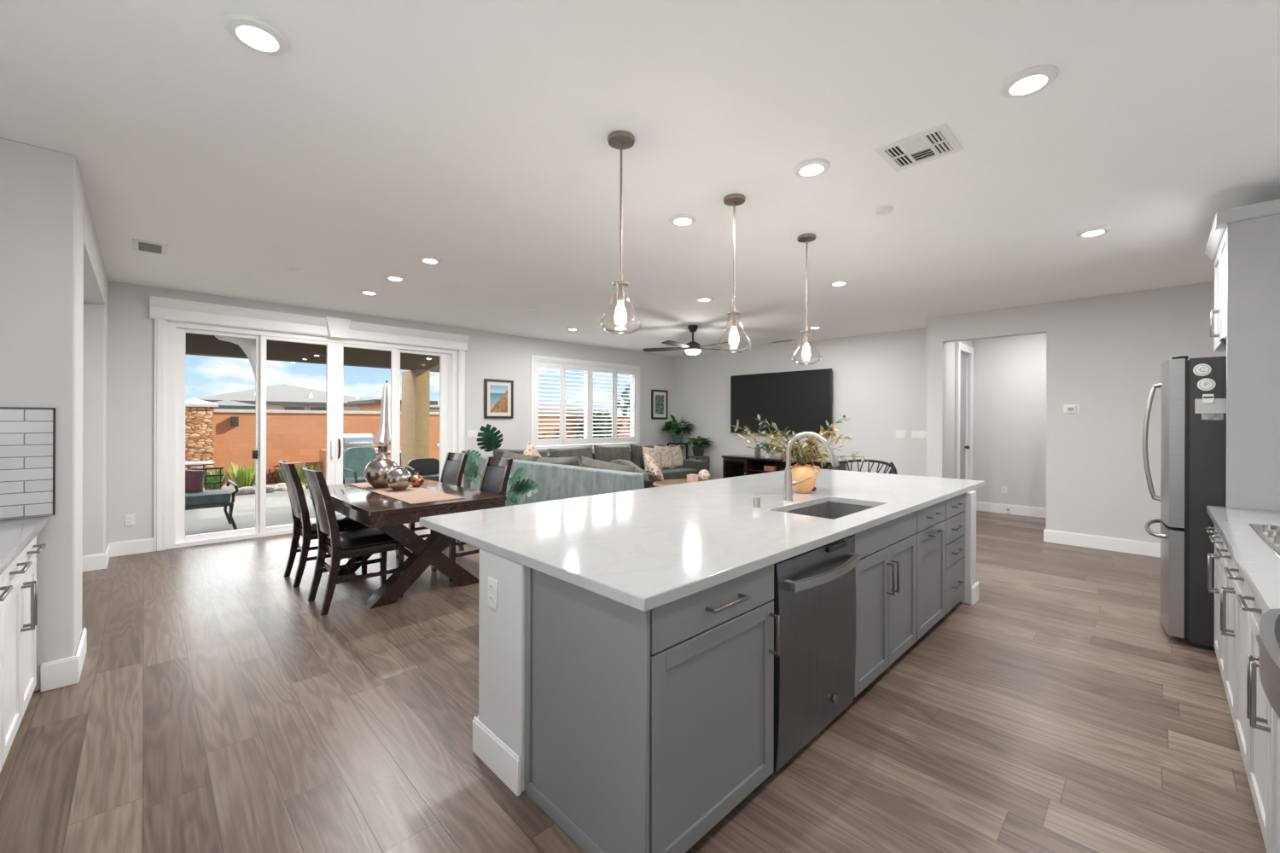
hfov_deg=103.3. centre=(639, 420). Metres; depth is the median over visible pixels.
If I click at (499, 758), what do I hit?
baseboard
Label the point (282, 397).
house
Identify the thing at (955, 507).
base cabinet
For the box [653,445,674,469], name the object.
throw pillow
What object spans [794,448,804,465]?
branch
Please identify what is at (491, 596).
socket
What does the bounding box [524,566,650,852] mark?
end panel
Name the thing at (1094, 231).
recessed light
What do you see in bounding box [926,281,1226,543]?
wall
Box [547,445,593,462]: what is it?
cushion
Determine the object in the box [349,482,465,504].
table runner
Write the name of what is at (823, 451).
branch
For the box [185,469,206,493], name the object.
throw pillow
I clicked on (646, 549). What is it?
countertop
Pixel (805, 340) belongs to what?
socket
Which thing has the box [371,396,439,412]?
house
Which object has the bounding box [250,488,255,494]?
rock
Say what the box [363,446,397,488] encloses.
vase
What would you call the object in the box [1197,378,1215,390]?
round magnet
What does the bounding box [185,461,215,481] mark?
side table
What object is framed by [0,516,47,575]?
countertop
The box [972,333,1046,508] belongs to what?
wall
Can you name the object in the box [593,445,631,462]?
cushion
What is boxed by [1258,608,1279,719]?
range
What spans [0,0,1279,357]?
ceiling
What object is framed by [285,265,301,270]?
ceiling detector
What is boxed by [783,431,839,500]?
faucet
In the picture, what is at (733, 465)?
media console
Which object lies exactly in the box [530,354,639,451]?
window shutters
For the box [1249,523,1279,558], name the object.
cooktop
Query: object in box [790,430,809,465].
branch
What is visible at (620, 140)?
pendant lamp
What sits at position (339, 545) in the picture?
dining chair
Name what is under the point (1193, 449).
refrigerator
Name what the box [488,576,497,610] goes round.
wall outlet
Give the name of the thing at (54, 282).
wall
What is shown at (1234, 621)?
base cabinet
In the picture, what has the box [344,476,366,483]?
seat cushion
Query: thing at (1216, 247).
upper cabinet
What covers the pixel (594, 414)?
tree
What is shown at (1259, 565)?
countertop
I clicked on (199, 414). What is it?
stone pillar
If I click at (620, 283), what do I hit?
socket
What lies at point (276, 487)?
rock
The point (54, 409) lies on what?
trim
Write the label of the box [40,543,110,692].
baseboard
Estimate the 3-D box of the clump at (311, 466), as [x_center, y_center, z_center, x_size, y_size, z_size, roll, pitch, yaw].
[-7.835,1.232,11.915,0.610,0.521,0.512,0,0,-2]
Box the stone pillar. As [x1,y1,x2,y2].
[185,398,218,473]
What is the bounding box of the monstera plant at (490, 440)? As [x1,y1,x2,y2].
[461,424,539,506]
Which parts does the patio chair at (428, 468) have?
armrest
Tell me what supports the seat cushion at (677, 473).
on the sectional sofa
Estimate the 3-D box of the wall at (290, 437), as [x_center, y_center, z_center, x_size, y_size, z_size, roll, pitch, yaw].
[-7.127,0.655,15.841,28.000,1.680,0.200,0,0,-44]
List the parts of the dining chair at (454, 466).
leg, leg, rail, leg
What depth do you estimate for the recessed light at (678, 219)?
3.46 m
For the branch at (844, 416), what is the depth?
3.61 m
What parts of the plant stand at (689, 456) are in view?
leg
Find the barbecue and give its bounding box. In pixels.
[343,433,378,451]
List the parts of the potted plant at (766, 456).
pot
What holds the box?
on the media console
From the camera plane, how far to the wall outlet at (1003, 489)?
7.70 m
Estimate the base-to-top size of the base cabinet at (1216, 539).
0.856 m
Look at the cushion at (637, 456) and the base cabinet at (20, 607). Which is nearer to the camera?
the base cabinet at (20, 607)
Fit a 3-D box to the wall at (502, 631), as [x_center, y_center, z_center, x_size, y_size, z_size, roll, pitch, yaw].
[0.977,0.975,3.050,3.650,0.857,1.015,0,0,-44]
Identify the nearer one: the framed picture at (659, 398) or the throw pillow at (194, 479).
the throw pillow at (194, 479)
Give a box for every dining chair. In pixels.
[278,460,368,587]
[302,467,404,616]
[395,452,468,552]
[430,456,512,581]
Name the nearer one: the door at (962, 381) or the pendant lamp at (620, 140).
the pendant lamp at (620, 140)
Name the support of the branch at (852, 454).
in the vase at (799, 473)
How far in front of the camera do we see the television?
9.02 m
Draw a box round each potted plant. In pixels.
[661,414,694,442]
[685,436,712,456]
[757,441,779,458]
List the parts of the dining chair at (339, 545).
rail, leg, panel, rail, leg, seat frame, seat, leg, leg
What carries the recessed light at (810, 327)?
in the ceiling at (471, 136)
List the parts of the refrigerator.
bow handle, bow handle, bow handle, freezer drawer, fridge door, photo strip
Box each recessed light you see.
[223,12,290,55]
[359,289,378,295]
[384,274,406,281]
[418,256,442,264]
[566,327,578,330]
[669,214,696,226]
[696,296,713,302]
[793,158,830,177]
[808,325,821,328]
[828,279,849,285]
[999,64,1058,98]
[1076,226,1111,237]
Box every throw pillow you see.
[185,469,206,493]
[522,441,541,457]
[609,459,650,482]
[642,446,662,471]
[643,453,663,481]
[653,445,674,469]
[670,444,683,468]
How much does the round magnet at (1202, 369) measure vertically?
0.076 m
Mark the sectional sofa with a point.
(575, 472)
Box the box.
[763,465,776,471]
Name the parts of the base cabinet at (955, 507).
drawer, drawer, drawer, drawer, bar pull, bar pull, bar pull, bar pull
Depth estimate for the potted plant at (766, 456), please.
8.95 m
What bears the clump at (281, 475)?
on the ground
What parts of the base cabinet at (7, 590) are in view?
drawer, door, bar pull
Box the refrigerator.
[1142,355,1226,651]
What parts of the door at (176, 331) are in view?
sliding panel, sliding panel, pull handle, pull handle, sliding panel, sliding panel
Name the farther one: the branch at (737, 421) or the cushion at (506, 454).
the cushion at (506, 454)
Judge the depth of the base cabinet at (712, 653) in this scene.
1.67 m
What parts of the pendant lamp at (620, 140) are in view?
lamp shade, bulb, rod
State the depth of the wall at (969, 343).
7.93 m
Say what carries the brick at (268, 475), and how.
on the brick
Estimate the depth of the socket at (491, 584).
2.04 m
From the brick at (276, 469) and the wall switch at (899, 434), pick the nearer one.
the wall switch at (899, 434)
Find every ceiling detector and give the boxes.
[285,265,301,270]
[530,308,539,312]
[874,205,893,215]
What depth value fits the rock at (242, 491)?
10.03 m
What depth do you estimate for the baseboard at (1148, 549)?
5.69 m
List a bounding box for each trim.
[0,407,55,515]
[149,296,469,552]
[213,409,629,416]
[956,342,973,480]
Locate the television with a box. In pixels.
[730,368,832,435]
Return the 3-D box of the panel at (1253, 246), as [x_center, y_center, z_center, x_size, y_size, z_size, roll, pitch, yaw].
[3.723,0.120,2.802,0.040,2.585,0.624,0,0,-44]
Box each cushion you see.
[185,488,230,506]
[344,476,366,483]
[406,458,439,474]
[412,473,439,482]
[494,448,548,457]
[501,450,539,461]
[535,456,581,466]
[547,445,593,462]
[581,456,635,472]
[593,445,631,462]
[629,442,663,469]
[642,467,697,479]
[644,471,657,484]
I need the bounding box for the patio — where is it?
[185,489,315,535]
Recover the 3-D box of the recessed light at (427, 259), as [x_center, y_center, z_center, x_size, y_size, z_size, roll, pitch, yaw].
[-1.819,-1.383,4.386,0.190,0.026,0.190,0,0,-44]
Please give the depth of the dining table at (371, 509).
3.97 m
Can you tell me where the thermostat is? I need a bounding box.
[1063,404,1080,413]
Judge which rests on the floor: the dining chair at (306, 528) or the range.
the dining chair at (306, 528)
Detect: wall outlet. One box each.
[125,513,134,526]
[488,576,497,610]
[1000,486,1006,494]
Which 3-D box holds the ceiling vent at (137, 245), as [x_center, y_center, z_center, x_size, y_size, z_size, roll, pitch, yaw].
[-3.965,-1.398,4.097,0.205,0.015,0.350,0,0,-44]
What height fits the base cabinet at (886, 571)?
0.852 m
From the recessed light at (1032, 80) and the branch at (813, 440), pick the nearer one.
the recessed light at (1032, 80)
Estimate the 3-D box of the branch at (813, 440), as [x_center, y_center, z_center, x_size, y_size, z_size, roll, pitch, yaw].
[1.252,0.212,3.553,0.258,0.388,0.129,0,0,2]
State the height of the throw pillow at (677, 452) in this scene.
0.479 m
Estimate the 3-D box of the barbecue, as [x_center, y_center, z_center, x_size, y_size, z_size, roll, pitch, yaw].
[-6.979,0.906,12.467,1.150,1.140,0.666,0,0,-44]
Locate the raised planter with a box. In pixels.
[277,449,400,477]
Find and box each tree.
[571,409,622,438]
[616,383,630,429]
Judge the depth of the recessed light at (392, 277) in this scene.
4.90 m
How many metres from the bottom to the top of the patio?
0.100 m
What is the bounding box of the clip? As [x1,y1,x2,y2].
[1202,394,1214,403]
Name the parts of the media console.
door, door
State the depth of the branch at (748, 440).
3.51 m
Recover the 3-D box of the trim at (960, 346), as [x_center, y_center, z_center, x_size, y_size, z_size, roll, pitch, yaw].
[4.937,0.137,7.677,0.860,2.560,0.028,0,0,-44]
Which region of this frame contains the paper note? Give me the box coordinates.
[1194,398,1226,413]
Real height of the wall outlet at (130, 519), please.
0.117 m
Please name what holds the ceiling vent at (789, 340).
in the ceiling at (471, 136)
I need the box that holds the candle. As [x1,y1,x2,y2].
[686,474,698,482]
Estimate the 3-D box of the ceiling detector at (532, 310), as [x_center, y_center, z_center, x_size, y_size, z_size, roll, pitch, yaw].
[-1.322,-1.382,6.372,0.110,0.024,0.110,0,0,-44]
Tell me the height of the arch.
2.584 m
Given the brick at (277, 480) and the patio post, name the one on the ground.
the brick at (277, 480)
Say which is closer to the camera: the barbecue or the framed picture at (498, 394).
the framed picture at (498, 394)
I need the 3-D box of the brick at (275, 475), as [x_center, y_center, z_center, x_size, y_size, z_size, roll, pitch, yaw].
[-8.706,1.312,12.056,0.100,0.115,0.200,0,0,-44]
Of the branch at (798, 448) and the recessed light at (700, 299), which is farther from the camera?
the recessed light at (700, 299)
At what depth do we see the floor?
2.25 m
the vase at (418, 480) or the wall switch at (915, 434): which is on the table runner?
the vase at (418, 480)
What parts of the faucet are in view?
lever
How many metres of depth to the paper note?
3.09 m
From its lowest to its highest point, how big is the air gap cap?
0.061 m
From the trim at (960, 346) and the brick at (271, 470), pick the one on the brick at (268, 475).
the brick at (271, 470)
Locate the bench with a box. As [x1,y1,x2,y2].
[185,467,238,529]
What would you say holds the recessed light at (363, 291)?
in the ceiling at (471, 136)
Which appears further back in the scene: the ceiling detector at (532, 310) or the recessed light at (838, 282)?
the ceiling detector at (532, 310)
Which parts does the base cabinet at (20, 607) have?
door, drawer, bar pull, bar pull, door, drawer, bar pull, bar pull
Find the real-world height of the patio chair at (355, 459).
1.020 m
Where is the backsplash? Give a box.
[0,408,52,519]
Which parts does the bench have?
seat frame, leg, armrest, leg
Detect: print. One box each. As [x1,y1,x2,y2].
[489,385,507,413]
[655,395,663,414]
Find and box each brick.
[266,473,272,478]
[268,467,274,473]
[269,478,275,483]
[272,472,278,478]
[273,467,279,473]
[275,477,281,482]
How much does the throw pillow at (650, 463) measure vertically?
0.536 m
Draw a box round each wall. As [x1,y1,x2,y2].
[0,137,108,692]
[107,280,673,543]
[213,412,630,480]
[478,490,976,792]
[673,327,927,480]
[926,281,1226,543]
[954,340,972,479]
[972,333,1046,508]
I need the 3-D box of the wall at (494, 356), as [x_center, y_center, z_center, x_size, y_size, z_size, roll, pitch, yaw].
[-2.529,-0.004,8.009,9.320,2.790,0.180,0,0,-44]
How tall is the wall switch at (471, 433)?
0.117 m
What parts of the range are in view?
glass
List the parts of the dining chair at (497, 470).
leg, leg, leg, rail, leg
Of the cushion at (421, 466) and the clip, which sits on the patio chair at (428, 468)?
the cushion at (421, 466)
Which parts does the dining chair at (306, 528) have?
rail, leg, panel, rail, leg, seat frame, seat, leg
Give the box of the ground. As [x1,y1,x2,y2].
[203,478,308,492]
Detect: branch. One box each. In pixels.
[732,418,801,465]
[737,433,801,464]
[748,443,799,460]
[752,413,801,463]
[765,426,802,465]
[768,448,801,463]
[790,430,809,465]
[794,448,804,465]
[797,436,817,461]
[802,423,838,460]
[802,443,843,464]
[802,448,833,465]
[803,414,851,465]
[803,434,852,465]
[804,448,871,469]
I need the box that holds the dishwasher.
[771,535,859,773]
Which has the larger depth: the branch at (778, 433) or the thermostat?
the thermostat
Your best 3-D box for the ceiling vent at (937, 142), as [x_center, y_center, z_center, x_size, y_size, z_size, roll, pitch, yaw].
[1.420,-1.379,2.578,0.310,0.014,0.320,0,0,-44]
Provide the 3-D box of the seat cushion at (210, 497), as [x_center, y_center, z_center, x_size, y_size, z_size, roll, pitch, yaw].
[-6.147,1.029,6.489,1.350,0.120,0.630,0,0,-44]
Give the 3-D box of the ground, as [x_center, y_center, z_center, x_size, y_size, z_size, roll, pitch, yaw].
[-25.203,1.502,47.136,90.000,0.140,77.400,0,0,-44]
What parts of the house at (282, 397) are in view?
pane, pane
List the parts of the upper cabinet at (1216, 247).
bar pull, bar pull, door, door, crown moulding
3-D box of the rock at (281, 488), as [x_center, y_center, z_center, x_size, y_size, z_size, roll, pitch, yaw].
[-7.562,1.454,10.725,0.210,0.133,0.172,0,0,-44]
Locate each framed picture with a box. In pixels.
[483,378,513,418]
[651,389,668,418]
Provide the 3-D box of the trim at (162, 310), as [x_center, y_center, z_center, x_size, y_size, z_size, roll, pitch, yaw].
[-3.869,0.042,6.497,3.490,2.690,0.105,0,0,-44]
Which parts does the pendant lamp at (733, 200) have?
bulb, rod, lamp shade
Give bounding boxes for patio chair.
[343,447,376,483]
[405,458,439,482]
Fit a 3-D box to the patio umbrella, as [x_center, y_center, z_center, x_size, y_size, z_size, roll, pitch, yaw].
[-5.998,0.269,11.975,0.564,2.420,0.564,0,0,-22]
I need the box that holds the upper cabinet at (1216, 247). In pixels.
[1204,198,1279,351]
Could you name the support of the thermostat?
attached to the wall at (1105, 354)
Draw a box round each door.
[165,320,458,549]
[960,354,969,479]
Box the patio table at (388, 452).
[375,450,401,465]
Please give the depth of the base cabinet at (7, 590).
1.92 m
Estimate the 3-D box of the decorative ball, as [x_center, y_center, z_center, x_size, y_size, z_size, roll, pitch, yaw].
[1.041,0.893,8.221,0.190,0.190,0.190,0,0,-44]
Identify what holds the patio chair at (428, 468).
on the patio
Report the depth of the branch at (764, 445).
3.55 m
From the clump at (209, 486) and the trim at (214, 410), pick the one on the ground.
the clump at (209, 486)
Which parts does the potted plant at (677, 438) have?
pot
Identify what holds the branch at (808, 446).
in the vase at (799, 473)
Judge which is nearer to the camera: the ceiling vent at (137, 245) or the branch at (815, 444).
the branch at (815, 444)
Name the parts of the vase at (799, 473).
handle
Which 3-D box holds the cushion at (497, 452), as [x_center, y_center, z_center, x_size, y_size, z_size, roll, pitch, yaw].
[-1.840,0.694,7.903,1.024,0.546,0.302,0,0,-44]
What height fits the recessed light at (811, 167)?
0.026 m
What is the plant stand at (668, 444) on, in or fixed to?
on the floor
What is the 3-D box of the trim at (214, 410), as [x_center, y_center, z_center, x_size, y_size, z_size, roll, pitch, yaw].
[-7.124,-0.225,15.841,28.000,0.080,0.300,0,0,-44]
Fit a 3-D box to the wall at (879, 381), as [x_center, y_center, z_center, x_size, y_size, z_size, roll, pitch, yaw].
[2.631,0.014,9.273,0.180,2.790,5.240,0,0,-44]
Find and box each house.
[195,384,365,411]
[213,400,255,409]
[347,397,437,412]
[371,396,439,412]
[538,403,608,414]
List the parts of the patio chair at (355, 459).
armrest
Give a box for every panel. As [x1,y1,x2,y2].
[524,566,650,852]
[1225,214,1279,511]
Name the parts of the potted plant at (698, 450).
pot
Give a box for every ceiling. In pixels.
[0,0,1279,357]
[185,332,439,372]
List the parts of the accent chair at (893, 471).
armrest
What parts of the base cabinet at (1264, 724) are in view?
bar pull, drawer, bar pull, bar pull, door, bar pull, door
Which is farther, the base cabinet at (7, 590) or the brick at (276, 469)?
the brick at (276, 469)
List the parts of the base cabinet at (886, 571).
door, bar pull, bar pull, door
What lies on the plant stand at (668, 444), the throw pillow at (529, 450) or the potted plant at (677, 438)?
the potted plant at (677, 438)
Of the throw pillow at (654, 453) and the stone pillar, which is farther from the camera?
the stone pillar
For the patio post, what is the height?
2.540 m
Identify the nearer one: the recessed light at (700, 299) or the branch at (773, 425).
the branch at (773, 425)
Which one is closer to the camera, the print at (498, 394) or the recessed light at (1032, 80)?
the recessed light at (1032, 80)
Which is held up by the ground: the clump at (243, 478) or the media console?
the clump at (243, 478)
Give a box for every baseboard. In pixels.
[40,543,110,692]
[108,537,153,557]
[472,581,978,797]
[976,501,1160,558]
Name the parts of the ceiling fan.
blade, blade, lamp shade, blade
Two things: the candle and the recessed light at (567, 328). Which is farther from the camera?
the candle
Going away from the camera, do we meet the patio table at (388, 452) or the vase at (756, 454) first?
the vase at (756, 454)
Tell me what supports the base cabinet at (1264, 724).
on the floor
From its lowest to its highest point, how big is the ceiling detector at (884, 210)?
0.024 m
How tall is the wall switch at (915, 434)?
0.106 m
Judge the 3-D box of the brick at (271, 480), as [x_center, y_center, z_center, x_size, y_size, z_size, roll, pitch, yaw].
[-8.742,1.432,12.021,0.100,0.115,0.200,0,0,-44]
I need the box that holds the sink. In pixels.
[785,501,872,519]
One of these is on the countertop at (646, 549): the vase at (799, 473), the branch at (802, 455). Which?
the vase at (799, 473)
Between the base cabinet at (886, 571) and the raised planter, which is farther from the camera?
the raised planter
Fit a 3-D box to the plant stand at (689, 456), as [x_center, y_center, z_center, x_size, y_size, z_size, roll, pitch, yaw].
[1.181,1.064,10.263,0.320,0.680,0.320,0,0,-44]
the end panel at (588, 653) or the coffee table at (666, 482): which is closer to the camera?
the end panel at (588, 653)
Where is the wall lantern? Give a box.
[231,416,238,426]
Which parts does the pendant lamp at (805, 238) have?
rod, lamp shade, bulb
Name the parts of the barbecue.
lid handle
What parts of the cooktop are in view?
knob, knob, knob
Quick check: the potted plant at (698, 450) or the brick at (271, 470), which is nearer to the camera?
the potted plant at (698, 450)
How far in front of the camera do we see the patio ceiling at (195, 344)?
9.10 m
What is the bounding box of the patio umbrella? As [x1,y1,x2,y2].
[372,380,390,456]
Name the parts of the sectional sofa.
backrest, backrest, armrest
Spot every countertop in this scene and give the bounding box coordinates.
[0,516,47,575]
[419,468,985,611]
[1206,505,1279,613]
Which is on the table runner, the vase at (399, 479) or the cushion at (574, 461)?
the vase at (399, 479)
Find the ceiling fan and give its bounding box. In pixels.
[642,325,740,355]
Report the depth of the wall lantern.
12.59 m
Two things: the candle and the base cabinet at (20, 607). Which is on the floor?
the base cabinet at (20, 607)
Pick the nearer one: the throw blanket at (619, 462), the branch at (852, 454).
the branch at (852, 454)
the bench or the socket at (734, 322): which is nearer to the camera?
the socket at (734, 322)
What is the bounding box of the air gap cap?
[752,496,760,507]
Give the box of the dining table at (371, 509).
[310,478,506,609]
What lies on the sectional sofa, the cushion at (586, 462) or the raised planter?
the cushion at (586, 462)
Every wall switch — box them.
[467,430,476,437]
[896,430,905,438]
[911,430,926,438]
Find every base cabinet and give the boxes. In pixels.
[0,573,13,773]
[1,535,46,767]
[649,564,779,852]
[851,511,916,698]
[915,500,945,640]
[944,493,965,615]
[1204,525,1225,686]
[1215,544,1248,776]
[1236,586,1279,852]
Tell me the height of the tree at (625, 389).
3.472 m
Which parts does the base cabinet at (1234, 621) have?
bar pull, bar pull, bar pull, drawer, door, bar pull, drawer, door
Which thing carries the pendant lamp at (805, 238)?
hanging from the ceiling at (471, 136)
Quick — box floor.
[0,511,1267,852]
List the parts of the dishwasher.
bar handle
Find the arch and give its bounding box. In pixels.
[215,335,255,382]
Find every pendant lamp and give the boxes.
[599,130,641,335]
[717,193,750,353]
[791,233,820,365]
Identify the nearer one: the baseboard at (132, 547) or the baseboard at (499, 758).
the baseboard at (499, 758)
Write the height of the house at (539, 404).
3.720 m
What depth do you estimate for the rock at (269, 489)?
10.38 m
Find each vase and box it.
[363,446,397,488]
[385,465,413,491]
[411,472,424,487]
[754,444,761,457]
[784,464,820,493]
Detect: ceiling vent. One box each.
[132,238,168,255]
[767,338,797,343]
[874,122,963,171]
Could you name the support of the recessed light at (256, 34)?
in the ceiling at (471, 136)
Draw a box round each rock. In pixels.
[233,487,250,495]
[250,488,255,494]
[266,486,274,493]
[268,485,278,490]
[275,482,285,487]
[277,486,287,491]
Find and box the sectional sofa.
[464,442,707,506]
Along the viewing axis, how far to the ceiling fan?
7.36 m
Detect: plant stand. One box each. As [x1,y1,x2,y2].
[667,442,687,459]
[686,455,709,480]
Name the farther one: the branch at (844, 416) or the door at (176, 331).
the door at (176, 331)
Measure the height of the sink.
0.209 m
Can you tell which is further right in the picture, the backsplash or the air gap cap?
the air gap cap
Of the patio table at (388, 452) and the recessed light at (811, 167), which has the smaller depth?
the recessed light at (811, 167)
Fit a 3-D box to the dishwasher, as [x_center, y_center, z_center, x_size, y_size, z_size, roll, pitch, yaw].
[0.590,0.974,2.397,0.730,0.856,0.707,0,0,-44]
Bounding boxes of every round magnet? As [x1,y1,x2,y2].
[1192,363,1211,376]
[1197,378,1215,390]
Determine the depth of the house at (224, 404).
21.01 m
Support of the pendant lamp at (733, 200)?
hanging from the ceiling at (471, 136)
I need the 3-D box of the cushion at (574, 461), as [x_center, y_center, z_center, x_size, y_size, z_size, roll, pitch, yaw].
[-1.014,0.686,6.360,0.289,0.519,0.943,0,0,-44]
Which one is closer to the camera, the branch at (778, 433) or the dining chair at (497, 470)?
the branch at (778, 433)
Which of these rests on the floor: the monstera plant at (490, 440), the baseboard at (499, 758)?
the monstera plant at (490, 440)
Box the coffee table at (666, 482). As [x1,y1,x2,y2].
[652,478,708,487]
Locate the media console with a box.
[721,454,845,478]
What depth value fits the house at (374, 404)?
28.23 m
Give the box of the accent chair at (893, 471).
[826,459,897,474]
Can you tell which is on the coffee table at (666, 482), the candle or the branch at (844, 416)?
the candle
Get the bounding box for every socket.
[488,582,494,592]
[488,594,494,604]
[612,274,628,302]
[727,306,740,327]
[800,325,812,343]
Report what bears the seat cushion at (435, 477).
on the patio chair at (428, 468)
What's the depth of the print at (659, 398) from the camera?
10.75 m
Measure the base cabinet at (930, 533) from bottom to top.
0.857 m
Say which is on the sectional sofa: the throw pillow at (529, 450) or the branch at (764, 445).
the throw pillow at (529, 450)
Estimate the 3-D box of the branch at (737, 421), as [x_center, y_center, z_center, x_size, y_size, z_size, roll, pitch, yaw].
[0.886,0.199,3.514,0.521,0.414,0.148,0,0,-8]
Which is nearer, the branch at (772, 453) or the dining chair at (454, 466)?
the branch at (772, 453)
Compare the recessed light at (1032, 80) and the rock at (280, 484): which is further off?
the rock at (280, 484)
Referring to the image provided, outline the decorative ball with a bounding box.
[698,469,709,481]
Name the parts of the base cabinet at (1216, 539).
bar pull, bar pull, bar pull, bar pull, drawer, door, drawer, door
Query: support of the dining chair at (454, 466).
on the floor
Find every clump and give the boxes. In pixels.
[203,466,231,490]
[223,461,255,488]
[277,462,302,482]
[296,463,320,483]
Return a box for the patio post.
[401,369,430,469]
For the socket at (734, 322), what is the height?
0.130 m
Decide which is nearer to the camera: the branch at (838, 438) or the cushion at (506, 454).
the branch at (838, 438)
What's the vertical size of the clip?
0.058 m

